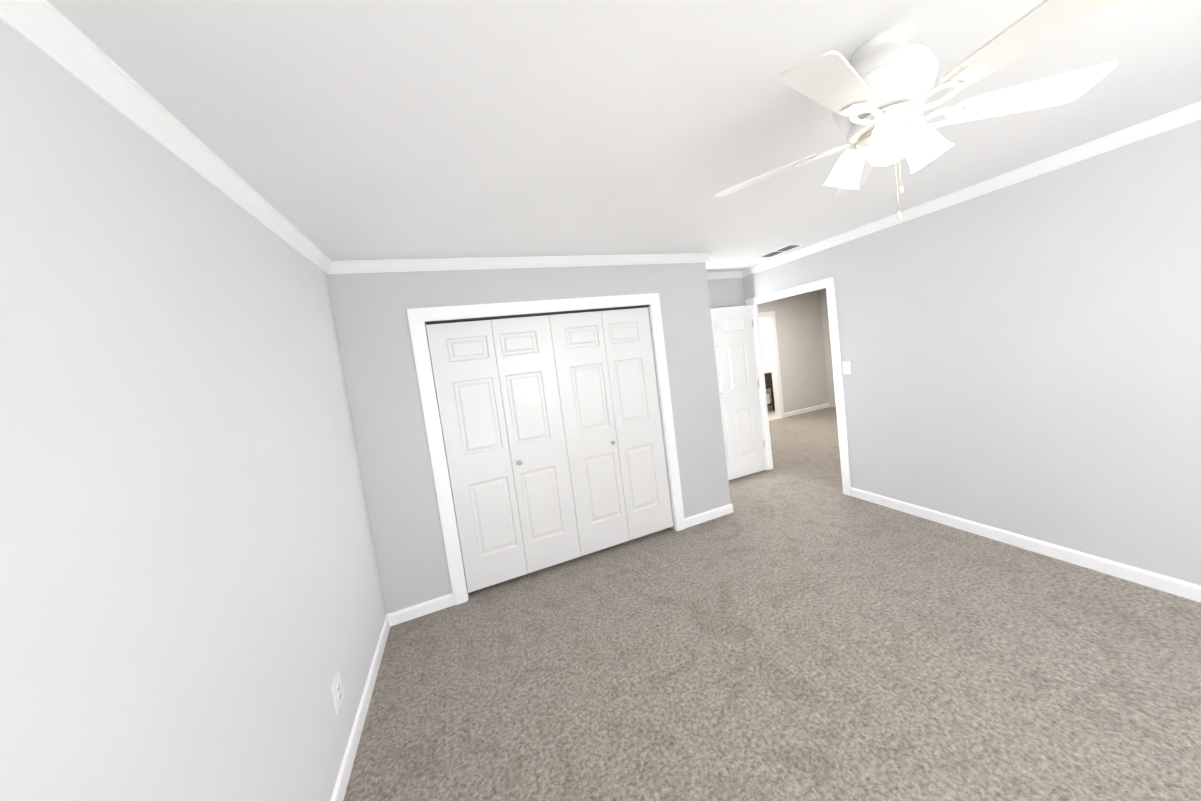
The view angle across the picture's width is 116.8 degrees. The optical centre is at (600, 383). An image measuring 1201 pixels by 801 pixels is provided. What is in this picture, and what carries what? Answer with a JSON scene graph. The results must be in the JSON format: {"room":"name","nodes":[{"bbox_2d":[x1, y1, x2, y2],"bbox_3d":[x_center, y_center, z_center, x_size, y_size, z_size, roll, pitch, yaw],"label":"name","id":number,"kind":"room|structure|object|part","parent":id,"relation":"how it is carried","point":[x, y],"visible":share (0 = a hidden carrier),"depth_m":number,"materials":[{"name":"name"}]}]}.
{"room":"empty bedroom","nodes":[
{"label":"empty bedroom","id":0,"kind":"room"},
{"bbox_2d":[0,21,1200,800],"bbox_3d":[2.079,-0.114,3.753,8.145,2.470,8.540,-9,4,-21],"label":"wall","id":1,"kind":"structure","parent":0,"point":[222,549],"depth_m":1.64,"materials":[{"name":"grey paint"}]},
{"bbox_2d":[331,671,343,714],"bbox_3d":[-1.150,1.350,1.619,0.008,0.128,0.088,-9,4,-21],"label":"electrical outlet","id":2,"kind":"object","parent":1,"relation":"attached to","point":[337,692],"visible":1,"depth_m":1.61,"materials":[{"name":"white plastic"}]},
{"bbox_2d":[425,305,648,324],"bbox_3d":[-0.414,-0.558,2.936,1.795,0.012,0.056,-9,4,-21],"label":"door track","id":3,"kind":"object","parent":1,"relation":"attached to","point":[521,315],"depth_m":2.87,"materials":[{"name":"grey metal"}]},
{"bbox_2d":[407,293,685,604],"bbox_3d":[-0.298,0.404,3.020,1.991,2.145,0.140,-9,4,-21],"label":"trim","id":4,"kind":"structure","parent":1,"relation":"attached to","point":[418,318],"depth_m":2.70,"materials":[{"name":"white wood"}]},
{"bbox_2d":[426,307,672,592],"bbox_3d":[-0.283,0.442,2.993,1.786,1.996,0.072,-9,4,-21],"label":"door","id":5,"kind":"structure","parent":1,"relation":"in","point":[553,437],"depth_m":2.95,"materials":[{"name":"white wood"}]},
{"bbox_3d":[0.106,0.496,3.127,0.032,0.032,0.038,-9,4,-21],"label":"door closet knob","id":6,"kind":"part","parent":5,"relation":"part of","materials":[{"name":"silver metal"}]},
{"bbox_2d":[0,0,1200,279],"bbox_3d":[0.752,-0.997,1.463,4.085,0.072,5.017,-9,4,-21],"label":"crown molding","id":7,"kind":"structure","parent":1,"relation":"attached to","point":[46,28],"depth_m":1.73,"materials":[{"name":"white wood"}]},
{"bbox_2d":[710,305,765,480],"bbox_3d":[1.498,0.123,4.369,0.949,2.036,0.158,-9,4,-21],"label":"bedroom door","id":8,"kind":"structure","parent":1,"relation":"in","point":[738,385],"depth_m":4.42,"materials":[{"name":"white wood"}]},
{"bbox_2d":[330,487,1200,800],"bbox_3d":[1.054,1.369,1.629,4.085,0.087,5.017,-9,4,-21],"label":"baseboard","id":9,"kind":"structure","parent":1,"relation":"attached to","point":[1178,587],"depth_m":2.35,"materials":[{"name":"white wood"}]},
{"bbox_2d":[758,311,784,417],"bbox_3d":[2.557,-0.229,7.015,2.100,2.124,0.135,-9,4,-21],"label":"trim","id":10,"kind":"structure","parent":1,"relation":"attached to","point":[775,363],"depth_m":7.33,"materials":[{"name":"white wood"}]},
{"bbox_2d":[745,277,850,495],"bbox_3d":[2.163,0.025,4.091,0.118,2.125,1.139,-9,4,-21],"label":"trim","id":11,"kind":"structure","parent":1,"relation":"attached to","point":[828,284],"depth_m":3.65,"materials":[{"name":"white wood"}]},
{"bbox_2d":[784,403,829,416],"bbox_3d":[3.769,0.617,7.436,2.383,0.087,0.013,-9,4,-21],"label":"baseboard","id":12,"kind":"structure","parent":1,"relation":"attached to","point":[805,410],"depth_m":7.61,"materials":[{"name":"white wood"}]},
{"bbox_2d":[842,361,850,373],"bbox_3d":[2.315,-0.151,3.477,0.012,0.120,0.074,-9,4,-21],"label":"light switch","id":13,"kind":"object","parent":1,"relation":"attached to","point":[846,367],"visible":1,"depth_m":3.47,"materials":[{"name":"white plastic"}]},
{"bbox_2d":[47,0,1200,289],"bbox_3d":[1.916,-1.396,3.663,8.145,0.120,8.540,-9,4,-21],"label":"ceiling","id":14,"kind":"structure","parent":0,"point":[335,130],"depth_m":1.25,"materials":[{"name":"white paint"}]},
{"bbox_2d":[757,244,803,257],"bbox_3d":[1.768,-1.311,3.651,0.180,0.008,0.410,-9,4,-21],"label":"ceiling vent","id":15,"kind":"object","parent":14,"relation":"in","point":[780,250],"visible":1,"depth_m":3.63,"materials":[{"name":"white metal"}]},
{"bbox_2d":[714,0,1117,219],"bbox_3d":[0.862,-0.758,1.116,1.002,0.524,1.031,-9,4,-21],"label":"ceiling fan","id":16,"kind":"object","parent":14,"relation":"hanging from","point":[876,93],"visible":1,"depth_m":1.03,"materials":[{"name":"white metal"}]},
{"bbox_2d":[343,407,1200,800],"bbox_3d":[2.501,1.171,3.165,8.145,0.100,7.090,-9,4,-21],"label":"floor","id":17,"kind":"structure","parent":0,"point":[797,625],"depth_m":1.81,"materials":[{"name":"beige carpet"}]},
{"bbox_2d":[767,407,779,420],"bbox_3d":[2.950,0.781,7.908,3.850,0.102,1.450,-9,4,-21],"label":"floor","id":18,"kind":"structure","parent":0,"point":[771,414],"depth_m":7.83,"materials":[{"name":"beige wood"}]},
{"bbox_2d":[764,370,774,410],"bbox_3d":[3.237,0.153,8.191,1.140,1.035,0.576,-9,4,-21],"label":"bathroom vanity","id":19,"kind":"object","parent":18,"relation":"on","point":[768,378],"visible":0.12,"depth_m":8.10,"materials":[{"name":"brown wood"}]}
]}

